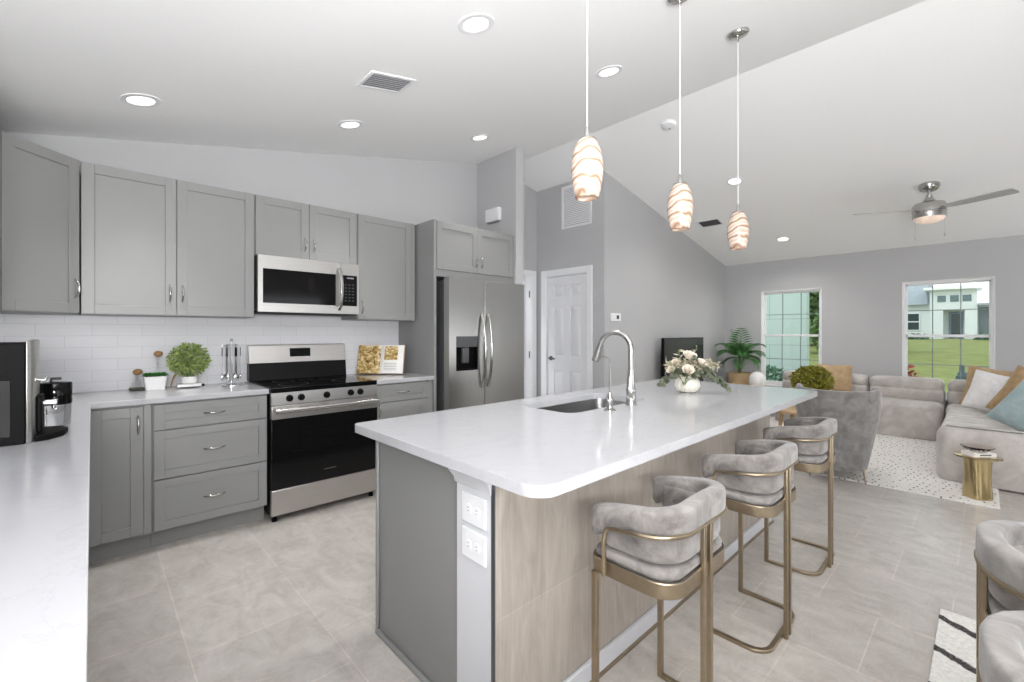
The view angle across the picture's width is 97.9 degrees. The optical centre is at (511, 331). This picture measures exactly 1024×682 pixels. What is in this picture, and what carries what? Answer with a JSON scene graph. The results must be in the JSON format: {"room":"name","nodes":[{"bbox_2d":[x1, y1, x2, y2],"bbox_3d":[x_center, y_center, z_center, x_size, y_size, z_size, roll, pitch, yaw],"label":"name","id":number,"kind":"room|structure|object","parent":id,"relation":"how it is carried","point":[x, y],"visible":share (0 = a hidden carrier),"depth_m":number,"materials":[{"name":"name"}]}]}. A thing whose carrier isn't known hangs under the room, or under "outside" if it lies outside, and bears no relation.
{"room":"kitchen","nodes":[
{"label":"kitchen","id":0,"kind":"room"},
{"bbox_2d":[40,377,72,426],"bbox_3d":[-1.906,0.287,1.859,0.106,0.198,0.106,0,0,-43],"label":"carafe","id":1,"kind":"object","parent":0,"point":[63,390],"visible":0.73,"depth_m":1.84,"materials":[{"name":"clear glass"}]},
{"bbox_2d":[0,132,476,392],"bbox_3d":[-1.794,-0.328,3.840,3.955,3.256,0.130,0,0,-43],"label":"wall","id":2,"kind":"structure","parent":0,"point":[415,192],"depth_m":3.43,"materials":[{"name":"grey paint"}]},
{"bbox_2d":[0,131,80,315],"bbox_3d":[-2.750,-0.552,2.421,0.595,0.895,0.622,0,0,-43],"label":"upper cabinet","id":3,"kind":"object","parent":2,"relation":"attached to","point":[40,186],"visible":1,"depth_m":2.38,"materials":[{"name":"grey paint"}]},
{"bbox_2d":[81,162,253,317],"bbox_3d":[-2.292,-0.552,3.023,0.902,0.895,0.374,0,0,-43],"label":"upper cabinet","id":4,"kind":"object","parent":2,"relation":"attached to","point":[152,245],"visible":1,"depth_m":2.87,"materials":[{"name":"grey paint"}]},
{"bbox_2d":[254,194,355,263],"bbox_3d":[-1.684,-0.781,3.596,0.762,0.438,0.374,0,0,-43],"label":"upper cabinet","id":5,"kind":"object","parent":2,"relation":"attached to","point":[283,228],"visible":0.88,"depth_m":3.45,"materials":[{"name":"grey paint"}]},
{"bbox_2d":[254,254,358,315],"bbox_3d":[-1.657,-0.349,3.568,0.750,0.417,0.452,0,0,-43],"label":"microwave","id":6,"kind":"object","parent":5,"relation":"attached to","point":[282,285],"visible":0.98,"depth_m":3.41,"materials":[{"name":"grey metal"}]},
{"bbox_2d":[341,214,414,320],"bbox_3d":[-1.203,-0.552,4.049,0.549,0.895,0.374,0,0,-43],"label":"upper cabinet","id":7,"kind":"object","parent":2,"relation":"attached to","point":[385,248],"visible":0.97,"depth_m":3.93,"materials":[{"name":"grey paint"}]},
{"bbox_2d":[477,147,523,284],"bbox_3d":[-0.139,-0.323,4.885,0.112,3.246,0.640,0,0,-43],"label":"wall","id":8,"kind":"structure","parent":0,"point":[500,178],"depth_m":4.72,"materials":[{"name":"grey paint"}]},
{"bbox_2d":[485,207,500,223],"bbox_3d":[-0.202,-1.260,4.832,0.052,0.149,0.220,0,0,-43],"label":"door chime","id":9,"kind":"object","parent":8,"relation":"attached to","point":[493,215],"visible":1,"depth_m":4.80,"materials":[{"name":"white plastic"}]},
{"bbox_2d":[0,0,1023,265],"bbox_3d":[2.415,-1.615,2.716,8.780,1.040,7.840,0,0,-43],"label":"ceiling","id":10,"kind":"structure","parent":0,"point":[827,112],"depth_m":3.10,"materials":[{"name":"white paint"}]},
{"bbox_2d":[119,93,160,106],"bbox_3d":[-2.076,-1.295,2.495,0.181,0.042,0.184,0,0,-43],"label":"recessed light","id":11,"kind":"object","parent":10,"relation":"in","point":[139,100],"visible":1,"depth_m":2.49,"materials":[{"name":"white plastic"}]},
{"bbox_2d":[126,96,154,104],"bbox_3d":[-2.076,-1.294,2.496,0.127,0.026,0.130,0,0,-43],"label":"diffuser","id":12,"kind":"object","parent":11,"relation":"attached to","point":[136,100],"depth_m":2.49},
{"bbox_2d":[337,120,362,128],"bbox_3d":[-1.203,-1.542,3.318,0.181,0.042,0.184,0,0,-43],"label":"recessed light","id":13,"kind":"object","parent":10,"relation":"in","point":[347,124],"visible":1,"depth_m":3.31,"materials":[{"name":"white plastic"}]},
{"bbox_2d":[341,122,358,127],"bbox_3d":[-1.203,-1.541,3.319,0.127,0.026,0.130,0,0,-43],"label":"diffuser","id":14,"kind":"object","parent":13,"relation":"attached to","point":[343,124],"depth_m":3.32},
{"bbox_2d":[356,70,415,93],"bbox_3d":[-0.767,-1.522,2.726,0.295,0.067,0.210,0,0,-43],"label":"ceiling vent","id":15,"kind":"object","parent":10,"relation":"in","point":[375,80],"visible":1,"depth_m":2.72,"materials":[{"name":"white plastic"}]},
{"bbox_2d":[458,13,493,34],"bbox_3d":[-0.181,-1.542,2.234,0.181,0.042,0.184,0,0,-43],"label":"recessed light","id":16,"kind":"object","parent":10,"relation":"in","point":[475,23],"visible":1,"depth_m":2.23,"materials":[{"name":"white plastic"}]},
{"bbox_2d":[463,17,488,31],"bbox_3d":[-0.181,-1.541,2.234,0.127,0.026,0.130,0,0,-43],"label":"diffuser","id":17,"kind":"object","parent":16,"relation":"attached to","point":[470,24],"depth_m":2.23,"materials":[{"name":"plastic"}]},
{"bbox_2d":[470,134,489,140],"bbox_3d":[-0.295,-1.789,4.105,0.181,0.041,0.184,0,0,-43],"label":"recessed light","id":18,"kind":"object","parent":10,"relation":"in","point":[480,137],"visible":1,"depth_m":4.09,"materials":[{"name":"white plastic"}]},
{"bbox_2d":[571,0,603,200],"bbox_3d":[0.289,-1.034,1.715,0.126,1.040,0.124,0,0,-43],"label":"pendant lamp","id":19,"kind":"object","parent":10,"relation":"hanging from","point":[587,169],"visible":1,"depth_m":1.67,"materials":[{"name":"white glass"}]},
{"bbox_2d":[595,65,622,77],"bbox_3d":[0.664,-1.784,3.058,0.181,0.042,0.184,0,0,-43],"label":"recessed light","id":20,"kind":"object","parent":10,"relation":"in","point":[609,71],"visible":1,"depth_m":3.05,"materials":[{"name":"white plastic"}]},
{"bbox_2d":[600,68,617,75],"bbox_3d":[0.664,-1.783,3.058,0.127,0.026,0.130,0,0,-43],"label":"diffuser","id":21,"kind":"object","parent":20,"relation":"attached to","point":[606,71],"depth_m":3.06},
{"bbox_2d":[661,119,676,129],"bbox_3d":[1.475,-1.941,4.193,0.135,0.065,0.136,0,0,-43],"label":"smoke detector","id":22,"kind":"object","parent":10,"relation":"attached to","point":[669,124],"visible":1,"depth_m":4.16,"materials":[{"name":"white plastic"}]},
{"bbox_2d":[667,0,692,230],"bbox_3d":[0.843,-1.112,2.237,0.126,1.196,0.124,0,0,-43],"label":"pendant lamp","id":23,"kind":"object","parent":10,"relation":"hanging from","point":[680,200],"visible":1,"depth_m":2.19,"materials":[{"name":"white glass"}]},
{"bbox_2d":[696,218,723,227],"bbox_3d":[2.706,-1.487,6.095,0.216,0.052,0.300,0,0,-43],"label":"ceiling vent","id":24,"kind":"object","parent":10,"relation":"in","point":[711,222],"visible":1,"depth_m":6.09,"materials":[{"name":"white plastic"}]},
{"bbox_2d":[726,177,743,184],"bbox_3d":[2.489,-1.684,4.984,0.181,0.043,0.184,0,0,-43],"label":"recessed light","id":25,"kind":"object","parent":10,"relation":"in","point":[733,180],"visible":1,"depth_m":4.98,"materials":[{"name":"white plastic"}]},
{"bbox_2d":[727,27,748,249],"bbox_3d":[1.400,-1.191,2.762,0.126,1.353,0.124,0,0,-43],"label":"pendant lamp","id":26,"kind":"object","parent":10,"relation":"hanging from","point":[738,225],"visible":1,"depth_m":2.72,"materials":[{"name":"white glass"}]},
{"bbox_2d":[852,181,1019,240],"bbox_3d":[4.330,-1.214,4.607,1.018,0.579,1.177,0,0,-43],"label":"ceiling fan","id":27,"kind":"object","parent":10,"relation":"hanging from","point":[929,211],"visible":1,"depth_m":4.43,"materials":[{"name":"silver metal"}]},
{"bbox_2d":[524,184,536,396],"bbox_3d":[-0.041,-0.362,5.705,1.155,3.325,0.120,0,0,-43],"label":"wall","id":28,"kind":"structure","parent":0,"point":[530,195],"depth_m":5.90,"materials":[{"name":"grey paint"}]},
{"bbox_2d":[87,414,1023,681],"bbox_3d":[2.415,1.350,2.716,8.780,0.100,7.840,0,0,-43],"label":"floor","id":29,"kind":"structure","parent":0,"point":[292,598],"depth_m":2.17,"materials":[{"name":"tile"}]},
{"bbox_2d":[89,404,151,562],"bbox_3d":[-2.418,0.860,2.733,0.288,0.880,0.644,0,0,-43],"label":"base cabinet","id":30,"kind":"object","parent":29,"relation":"on","point":[120,502],"visible":0.81,"depth_m":2.54,"materials":[{"name":"grey paint"}]},
{"bbox_2d":[151,394,266,546],"bbox_3d":[-2.088,0.860,3.043,0.614,0.880,0.644,0,0,-43],"label":"base cabinet","id":31,"kind":"object","parent":29,"relation":"on","point":[209,456],"visible":0.95,"depth_m":2.82,"materials":[{"name":"grey paint"}]},
{"bbox_2d":[246,343,378,521],"bbox_3d":[-1.546,0.700,3.480,0.770,1.200,0.715,0,0,-43],"label":"range","id":32,"kind":"object","parent":29,"relation":"on","point":[316,456],"visible":0.91,"depth_m":3.29,"materials":[{"name":"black metal"}]},
{"bbox_2d":[249,375,376,392],"bbox_3d":[-1.550,0.398,3.488,0.766,0.034,0.598,0,0,-43],"label":"cooktop","id":33,"kind":"object","parent":32,"relation":"in","point":[298,383],"depth_m":3.38,"materials":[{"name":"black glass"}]},
{"bbox_2d":[376,380,431,419],"bbox_3d":[-1.100,0.860,3.975,0.547,0.880,0.644,0,0,-43],"label":"base cabinet","id":34,"kind":"object","parent":29,"relation":"on","point":[400,399],"visible":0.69,"depth_m":3.76,"materials":[{"name":"grey paint"}]},
{"bbox_2d":[349,372,433,383],"bbox_3d":[-1.098,0.403,3.974,0.544,0.034,0.630,0,0,-43],"label":"countertop","id":35,"kind":"structure","parent":34,"relation":"on","point":[406,377],"depth_m":3.85,"materials":[{"name":"white stone"}]},
{"bbox_3d":[-1.198,0.308,4.077,0.287,0.163,0.290,0,0,-43],"label":"cookbook stand","id":36,"kind":"object","parent":35,"relation":"on","visible":0},
{"bbox_2d":[356,345,405,373],"bbox_3d":[-1.196,0.249,4.066,0.433,0.260,0.090,0,0,3],"label":"cookbook","id":37,"kind":"object","parent":36,"relation":"on","point":[372,359],"visible":1,"depth_m":4.06,"materials":[{"name":"multicoloured paper"}]},
{"bbox_2d":[384,346,397,359],"bbox_3d":[-1.100,0.191,4.065,0.122,0.123,0.036,0,0,3],"label":"picture","id":38,"kind":"object","parent":37,"relation":"on","point":[390,352],"depth_m":4.06},
{"bbox_2d":[399,219,513,411],"bbox_3d":[-0.533,0.150,4.495,0.990,2.300,0.664,0,0,-43],"label":"refrigerator surround","id":39,"kind":"object","parent":29,"relation":"on","point":[443,249],"visible":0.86,"depth_m":4.13,"materials":[{"name":"grey paint"}]},
{"bbox_2d":[436,277,523,410],"bbox_3d":[-0.439,0.397,4.426,0.920,1.747,0.816,0,0,-43],"label":"refrigerator","id":40,"kind":"object","parent":29,"relation":"on","point":[480,323],"visible":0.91,"depth_m":4.09,"materials":[{"name":"grey metal"}]},
{"bbox_2d":[375,415,773,681],"bbox_3d":[0.588,0.860,2.482,2.540,0.880,0.821,0,0,-43],"label":"kitchen island","id":41,"kind":"object","parent":29,"relation":"on","point":[525,616],"visible":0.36,"depth_m":1.61,"materials":[{"name":"grey paint"}]},
{"bbox_2d":[462,525,486,567],"bbox_3d":[-0.122,0.678,1.413,0.011,0.094,0.120,0,0,-43],"label":"wall outlet","id":42,"kind":"object","parent":41,"relation":"attached to","point":[474,544],"visible":1,"depth_m":1.41,"materials":[{"name":"white plastic"}]},
{"bbox_2d":[462,491,486,530],"bbox_3d":[-0.122,0.565,1.413,0.011,0.094,0.120,0,0,-43],"label":"wall outlet","id":43,"kind":"object","parent":41,"relation":"attached to","point":[474,508],"visible":1,"depth_m":1.41,"materials":[{"name":"white plastic"}]},
{"bbox_2d":[355,379,817,497],"bbox_3d":[0.676,0.403,2.410,2.690,0.034,1.080,0,0,-43],"label":"island countertop","id":44,"kind":"structure","parent":41,"relation":"on","point":[518,447],"depth_m":1.75,"materials":[{"name":"white stone"}]},
{"bbox_2d":[538,399,625,412],"bbox_3d":[0.411,0.515,2.466,0.724,0.190,0.379,0,0,-43],"label":"sink","id":45,"kind":"object","parent":44,"relation":"in","point":[591,404],"visible":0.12,"depth_m":2.72,"materials":[{"name":"metal"}]},
{"bbox_2d":[598,356,615,410],"bbox_3d":[0.470,0.252,2.200,0.086,0.268,0.061,0,0,3],"label":"water tap","id":46,"kind":"object","parent":44,"relation":"on","point":[609,399],"visible":1,"depth_m":2.19,"materials":[{"name":"silver metal"}]},
{"bbox_2d":[592,330,636,405],"bbox_3d":[0.554,0.187,2.413,0.091,0.397,0.251,0,0,-43],"label":"faucet","id":47,"kind":"object","parent":44,"relation":"on","point":[630,388],"visible":0.99,"depth_m":2.35,"materials":[{"name":"silver metal"}]},
{"bbox_2d":[675,375,699,392],"bbox_3d":[1.129,0.332,2.870,0.157,0.108,0.154,0,0,-43],"label":"vase","id":48,"kind":"object","parent":44,"relation":"on","point":[691,386],"visible":0.69,"depth_m":2.82,"materials":[{"name":"beige ceramic"}]},
{"bbox_2d":[657,368,679,386],"bbox_3d":[1.026,0.287,2.814,0.236,0.120,0.058,0,0,-23],"label":"eucalyptus spray","id":49,"kind":"object","parent":48,"relation":"in","point":[660,383],"visible":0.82,"depth_m":2.78,"materials":[{"name":"green plant"}]},
{"bbox_2d":[670,366,688,378],"bbox_3d":[1.070,0.280,2.802,0.172,0.135,0.066,0,0,-29],"label":"eucalyptus spray","id":50,"kind":"object","parent":48,"relation":"in","point":[674,375],"visible":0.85,"depth_m":2.79,"materials":[{"name":"green plant"}]},
{"bbox_2d":[691,369,708,379],"bbox_3d":[1.151,0.286,2.794,0.076,0.123,0.145,0,0,-43],"label":"eucalyptus spray","id":51,"kind":"object","parent":48,"relation":"in","point":[699,373],"visible":0.93,"depth_m":2.77,"materials":[{"name":"green plant"}]},
{"bbox_2d":[703,367,721,383],"bbox_3d":[1.204,0.282,2.796,0.203,0.130,0.072,0,0,26],"label":"eucalyptus spray","id":52,"kind":"object","parent":48,"relation":"in","point":[708,370],"visible":0.78,"depth_m":2.77,"materials":[{"name":"green plant"}]},
{"bbox_2d":[591,476,727,681],"bbox_3d":[0.496,0.898,1.454,0.449,0.805,0.302,0,0,-43],"label":"bar stool","id":53,"kind":"object","parent":29,"relation":"on","point":[665,552],"visible":1,"depth_m":1.33,"materials":[{"name":"fabric"}]},
{"bbox_2d":[714,327,766,384],"bbox_3d":[3.578,0.611,7.009,0.744,1.376,0.771,0,0,-43],"label":"potted palm","id":54,"kind":"object","parent":29,"relation":"on","point":[734,377],"visible":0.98,"depth_m":6.92,"materials":[{"name":"plant"}]},
{"bbox_2d":[702,439,798,653],"bbox_3d":[1.083,0.898,2.006,0.449,0.805,0.302,0,0,-43],"label":"bar stool","id":55,"kind":"object","parent":29,"relation":"on","point":[756,479],"visible":0.92,"depth_m":1.88,"materials":[{"name":"fabric"}]},
{"bbox_2d":[763,417,837,575],"bbox_3d":[1.677,0.898,2.580,0.449,0.805,0.302,0,0,-43],"label":"bar stool","id":56,"kind":"object","parent":29,"relation":"on","point":[813,437],"visible":0.88,"depth_m":2.46,"materials":[{"name":"gold metal"}]},
{"bbox_2d":[770,416,999,509],"bbox_3d":[3.687,1.294,5.106,2.730,0.010,2.525,0,0,-43],"label":"rug","id":57,"kind":"object","parent":29,"relation":"on","point":[905,464],"visible":0.23,"depth_m":4.09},
{"bbox_2d":[778,405,796,425],"bbox_3d":[3.481,1.090,5.273,0.920,0.400,0.920,0,0,-43],"label":"coffee table","id":58,"kind":"object","parent":57,"relation":"on","point":[791,411],"visible":0.06,"depth_m":5.19,"materials":[{"name":"brown wood"}]},
{"bbox_2d":[788,364,835,390],"bbox_3d":[3.547,0.635,5.282,0.468,0.508,0.465,0,0,-43],"label":"plant","id":59,"kind":"object","parent":58,"relation":"on","point":[802,374],"visible":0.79,"depth_m":5.18,"materials":[{"name":"green plant"}]},
{"bbox_2d":[775,370,869,421],"bbox_3d":[4.372,0.933,6.311,0.580,0.708,1.022,0,0,-43],"label":"module","id":60,"kind":"object","parent":57,"relation":"on","point":[860,382],"visible":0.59,"depth_m":6.08,"materials":[{"name":"beige fabric"}]},
{"bbox_2d":[782,380,866,391],"bbox_3d":[4.459,0.783,6.394,0.180,0.154,1.006,0,0,-43],"label":"lumbar cushion","id":61,"kind":"object","parent":60,"relation":"on","point":[857,386],"depth_m":6.06,"materials":[{"name":"beige fabric"}]},
{"bbox_2d":[817,364,852,391],"bbox_3d":[4.449,0.645,6.157,0.400,0.388,0.176,0,0,39],"label":"throw pillow","id":62,"kind":"object","parent":60,"relation":"on","point":[842,374],"visible":0.52,"depth_m":6.07,"materials":[{"name":"beige fabric"}]},
{"bbox_2d":[795,383,880,483],"bbox_3d":[2.962,0.889,4.076,0.630,0.802,0.757,0,0,35],"label":"armchair","id":63,"kind":"object","parent":57,"relation":"on","point":[857,414],"visible":0.62,"depth_m":3.77,"materials":[{"name":"grey fabric"}]},
{"bbox_2d":[870,375,945,440],"bbox_3d":[4.983,0.933,5.662,0.580,0.708,0.729,0,0,-43],"label":"module","id":64,"kind":"object","parent":57,"relation":"on","point":[911,407],"visible":0.8,"depth_m":5.50,"materials":[{"name":"beige fabric"}]},
{"bbox_2d":[870,386,943,401],"bbox_3d":[5.070,0.783,5.745,0.180,0.154,0.713,0,0,-43],"label":"lumbar cushion","id":65,"kind":"object","parent":64,"relation":"on","point":[925,393],"depth_m":5.62,"materials":[{"name":"beige fabric"}]},
{"bbox_2d":[952,451,1003,500],"bbox_3d":[3.625,1.124,3.473,0.278,0.328,0.278,0,0,-43],"label":"side table","id":66,"kind":"object","parent":57,"relation":"on","point":[977,484],"visible":0.88,"depth_m":3.42,"materials":[{"name":"gold metal"}]},
{"bbox_2d":[961,450,996,456],"bbox_3d":[3.628,0.946,3.470,0.166,0.027,0.108,0,0,1],"label":"book","id":67,"kind":"object","parent":66,"relation":"on","point":[966,452],"visible":0.93,"depth_m":3.42,"materials":[{"name":"white paper"}]},
{"bbox_2d":[960,443,994,452],"bbox_3d":[3.625,0.910,3.473,0.201,0.044,0.196,0,0,-43],"label":"glass bowl","id":68,"kind":"object","parent":67,"relation":"on","point":[973,447],"visible":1,"depth_m":3.47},
{"bbox_2d":[936,407,1023,492],"bbox_3d":[4.818,0.940,4.073,1.800,0.696,1.280,0,0,-43],"label":"sofa","id":69,"kind":"object","parent":57,"relation":"on","point":[960,425],"visible":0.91,"depth_m":3.81,"materials":[{"name":"beige fabric"}]},
{"bbox_2d":[961,369,1009,410],"bbox_3d":[5.055,0.640,4.668,0.195,0.468,0.487,0,0,-25],"label":"throw pillow","id":70,"kind":"object","parent":69,"relation":"on","point":[984,386],"visible":0.56,"depth_m":4.71,"materials":[{"name":"white fabric"}]},
{"bbox_2d":[959,365,1012,403],"bbox_3d":[5.237,0.625,4.853,0.176,0.506,0.518,0,0,-37],"label":"throw pillow","id":71,"kind":"object","parent":69,"relation":"on","point":[971,369],"visible":0.16,"depth_m":4.97,"materials":[{"name":"beige fabric"}]},
{"bbox_2d":[985,379,1023,431],"bbox_3d":[4.340,0.645,3.705,0.271,0.525,0.552,0,0,-5],"label":"throw pillow","id":72,"kind":"object","parent":69,"relation":"on","point":[1010,411],"visible":0.99,"depth_m":3.78,"materials":[{"name":"teal fabric"}]},
{"bbox_2d":[985,365,1023,408],"bbox_3d":[4.776,0.600,4.089,0.248,0.565,0.592,0,0,-11],"label":"throw pillow","id":73,"kind":"object","parent":69,"relation":"on","point":[1017,376],"visible":0.44,"depth_m":4.23,"materials":[{"name":"brown fabric"}]},
{"bbox_3d":[3.634,1.054,6.613,0.360,0.468,0.360,0,0,-43],"label":"table","id":74,"kind":"object","parent":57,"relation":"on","visible":0},
{"bbox_2d":[748,372,765,385],"bbox_3d":[3.634,0.704,6.613,0.230,0.232,0.230,0,0,-43],"label":"ornament","id":75,"kind":"object","parent":74,"relation":"on","point":[756,378],"visible":0.81,"depth_m":6.53,"materials":[{"name":"white ceramic"}]},
{"bbox_2d":[928,609,975,681],"bbox_3d":[1.715,1.295,0.685,2.335,0.010,1.645,0,0,-43],"label":"rug","id":76,"kind":"object","parent":29,"relation":"on","point":[954,651],"visible":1,"depth_m":1.81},
{"bbox_2d":[974,520,1023,681],"bbox_3d":[1.307,0.898,1.050,0.302,0.783,0.491,0,0,41],"label":"dining chair","id":77,"kind":"object","parent":76,"relation":"on","point":[999,551],"visible":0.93,"depth_m":1.09,"materials":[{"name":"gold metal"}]},
{"bbox_2d":[976,610,1023,681],"bbox_3d":[0.899,0.898,0.652,0.302,0.783,0.491,0,0,41],"label":"dining chair","id":78,"kind":"object","parent":76,"relation":"on","point":[1001,634],"visible":1,"depth_m":0.73,"materials":[{"name":"grey fabric"}]},
{"bbox_2d":[945,379,977,415],"bbox_3d":[5.567,0.933,5.043,0.580,0.708,0.937,0,0,-43],"label":"module","id":79,"kind":"object","parent":29,"relation":"on","point":[955,387],"visible":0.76,"depth_m":5.35,"materials":[{"name":"beige fabric"}]},
{"bbox_2d":[948,391,962,403],"bbox_3d":[5.654,0.783,5.125,0.180,0.154,0.921,0,0,-43],"label":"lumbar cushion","id":80,"kind":"object","parent":79,"relation":"on","point":[954,397],"depth_m":5.36,"materials":[{"name":"beige fabric"}]},
{"bbox_3d":[2.532,1.040,6.208,1.600,0.520,0.477,0,0,-43],"label":"media console","id":81,"kind":"object","parent":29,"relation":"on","visible":0},
{"bbox_2d":[661,337,702,380],"bbox_3d":[2.416,0.430,6.261,1.195,0.700,0.200,0,0,-43],"label":"television","id":82,"kind":"object","parent":81,"relation":"on","point":[670,347],"visible":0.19,"depth_m":6.09,"materials":[{"name":"black plastic"}]},
{"bbox_3d":[-1.777,0.860,1.404,0.634,0.880,2.200,0,0,-43],"label":"base cabinet","id":83,"kind":"object","parent":29,"relation":"on","visible":0},
{"bbox_2d":[0,381,268,681],"bbox_3d":[-1.464,0.403,1.719,1.525,0.034,3.410,0,0,-43],"label":"countertop","id":84,"kind":"structure","parent":83,"relation":"on","point":[45,485],"depth_m":0.81,"materials":[{"name":"white stone"}]},
{"bbox_2d":[0,339,67,446],"bbox_3d":[-1.830,0.207,1.559,0.394,0.358,0.260,0,0,-43],"label":"coffee machine","id":85,"kind":"object","parent":84,"relation":"on","point":[22,404],"visible":1,"depth_m":1.53,"materials":[{"name":"black plastic"}]},
{"bbox_2d":[35,425,67,441],"bbox_3d":[-1.716,0.376,1.667,0.080,0.020,0.218,0,0,-43],"label":"drip tray","id":86,"kind":"object","parent":85,"relation":"on","point":[47,432],"depth_m":1.63,"materials":[{"name":"black plastic"}]},
{"bbox_2d":[129,369,144,390],"bbox_3d":[-2.486,0.315,2.962,0.092,0.141,0.092,0,0,-43],"label":"oil cruet","id":87,"kind":"object","parent":84,"relation":"on","point":[137,385],"visible":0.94,"depth_m":2.94,"materials":[{"name":"clear glass"}]},
{"bbox_2d":[141,372,168,389],"bbox_3d":[-2.397,0.328,2.999,0.171,0.116,0.093,0,0,-43],"label":"potted succulent","id":88,"kind":"object","parent":84,"relation":"on","point":[152,381],"visible":1,"depth_m":2.98,"materials":[{"name":"ceramic"}]},
{"bbox_2d":[143,376,166,389],"bbox_3d":[-2.401,0.343,3.000,0.124,0.086,0.087,0,0,-43],"label":"planter","id":89,"kind":"object","parent":88,"relation":"on","point":[150,382],"depth_m":2.97,"materials":[{"name":"white ceramic"}]},
{"bbox_2d":[154,351,166,386],"bbox_3d":[-2.445,0.258,3.083,0.092,0.256,0.092,0,0,-43],"label":"oil cruet","id":90,"kind":"object","parent":84,"relation":"on","point":[157,354],"visible":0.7,"depth_m":3.08,"materials":[{"name":"clear glass"}]},
{"bbox_2d":[175,382,204,387],"bbox_3d":[-2.251,0.373,3.118,0.151,0.026,0.134,0,0,-43],"label":"display stand","id":91,"kind":"object","parent":84,"relation":"on","point":[179,385],"visible":0.99,"depth_m":3.08,"materials":[{"name":"white ceramic"}]},
{"bbox_2d":[166,342,211,383],"bbox_3d":[-2.261,0.212,3.121,0.267,0.294,0.246,0,0,-43],"label":"potted herb","id":92,"kind":"object","parent":91,"relation":"on","point":[188,378],"visible":1,"depth_m":3.09,"materials":[{"name":"plant"}]},
{"bbox_2d":[180,376,196,383],"bbox_3d":[-2.260,0.335,3.120,0.098,0.050,0.098,0,0,-43],"label":"pot","id":93,"kind":"object","parent":92,"relation":"on","point":[184,379],"depth_m":3.09,"materials":[{"name":"white ceramic"}]},
{"bbox_2d":[221,339,241,385],"bbox_3d":[-2.030,0.216,3.226,0.130,0.338,0.130,0,0,-43],"label":"stand","id":94,"kind":"object","parent":84,"relation":"on","point":[231,340],"visible":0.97,"depth_m":3.22,"materials":[{"name":"silver metal"}]},
{"bbox_2d":[537,171,609,396],"bbox_3d":[0.706,-0.291,5.667,0.120,3.182,1.200,0,0,-43],"label":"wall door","id":95,"kind":"structure","parent":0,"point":[588,244],"depth_m":5.40,"materials":[{"name":"grey paint"}]},
{"bbox_2d":[541,265,592,395],"bbox_3d":[0.707,0.250,5.633,0.165,2.100,0.824,0,0,-43],"label":"door","id":96,"kind":"structure","parent":95,"relation":"attached to","point":[566,293],"depth_m":5.62,"materials":[{"name":"white paint"}]},
{"bbox_2d":[562,184,591,229],"bbox_3d":[0.790,-1.562,5.481,0.012,0.535,0.465,0,0,-43],"label":"return air grille","id":97,"kind":"object","parent":95,"relation":"attached to","point":[589,212],"visible":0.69,"depth_m":5.52,"materials":[{"name":"metal"}]},
{"bbox_2d":[610,176,724,385],"bbox_3d":[2.412,-0.278,6.532,3.550,3.156,0.120,0,0,-43],"label":"wall","id":98,"kind":"structure","parent":0,"point":[664,284],"depth_m":5.98,"materials":[{"name":"grey paint"}]},
{"bbox_2d":[728,371,751,384],"bbox_3d":[3.583,0.967,7.017,0.344,0.664,0.344,0,0,-43],"label":"planter","id":99,"kind":"object","parent":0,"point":[734,377],"depth_m":6.89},
{"bbox_2d":[725,235,1023,407],"bbox_3d":[5.967,0.082,5.238,0.150,2.437,6.640,0,0,-43],"label":"wall","id":100,"kind":"structure","parent":0,"point":[862,291],"depth_m":6.17,"materials":[{"name":"grey paint"}]},
{"bbox_2d":[761,288,821,387],"bbox_3d":[4.322,0.107,6.918,0.160,1.526,0.870,0,0,-43],"label":"window","id":101,"kind":"structure","parent":100,"relation":"in","point":[764,294],"depth_m":7.03,"materials":[{"name":"white paint"}]},
{"bbox_2d":[902,276,994,400],"bbox_3d":[5.509,0.102,5.659,0.160,1.536,0.890,0,0,-43],"label":"window","id":102,"kind":"structure","parent":100,"relation":"in","point":[991,280],"depth_m":5.66,"materials":[{"name":"white paint"}]},
{"bbox_3d":[-0.406,0.100,6.000,1.040,2.400,0.050,0,0,-43],"label":"wall","id":103,"kind":"structure","parent":0,"visible":0},
{"bbox_2d":[524,270,535,398],"bbox_3d":[-0.199,0.245,5.805,0.953,2.110,0.518,0,0,-43],"label":"door","id":104,"kind":"structure","parent":103,"relation":"in","point":[529,276],"depth_m":5.92,"materials":[{"name":"white paint"}]},
{"label":"outside","id":105,"kind":"structure","parent":0,"visible":0},
{"bbox_2d":[809,338,988,392],"bbox_3d":[61.140,0.975,57.616,151.980,1.150,120.000,0,0,-43],"label":"ground","id":106,"kind":"structure","parent":105,"point":[945,351],"depth_m":22.16,"materials":[{"name":"green plant"}]},
{"bbox_2d":[766,364,784,380],"bbox_3d":[5.910,1.160,10.197,0.794,0.871,0.790,0,0,-43],"label":"shrub","id":107,"kind":"object","parent":106,"relation":"on","point":[771,370],"visible":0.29,"depth_m":10.15,"materials":[{"name":"green plant"}]},
{"bbox_2d":[766,292,808,380],"bbox_3d":[4.425,-0.390,12.984,0.350,3.980,7.250,0,0,-43],"label":"wall","id":108,"kind":"structure","parent":106,"relation":"on","point":[791,301],"depth_m":10.57,"materials":[{"name":"green paint"}]},
{"bbox_2d":[809,292,818,350],"bbox_3d":[17.762,-2.682,24.858,4.824,8.163,4.626,0,0,16],"label":"tree","id":109,"kind":"object","parent":106,"relation":"on","point":[813,296],"visible":0.04,"depth_m":24.42,"materials":[{"name":"green plant"}]},
{"bbox_2d":[908,285,988,338],"bbox_3d":[42.893,-2.875,48.458,12.100,7.250,17.300,0,0,-43],"label":"house","id":110,"kind":"structure","parent":106,"relation":"on","point":[945,321],"depth_m":42.46,"materials":[{"name":"white paint"}]},
{"bbox_2d":[956,366,966,379],"bbox_3d":[6.596,1.015,6.546,0.120,1.070,0.120,0,0,-43],"label":"post","id":111,"kind":"object","parent":106,"relation":"on","point":[963,373],"visible":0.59,"depth_m":6.52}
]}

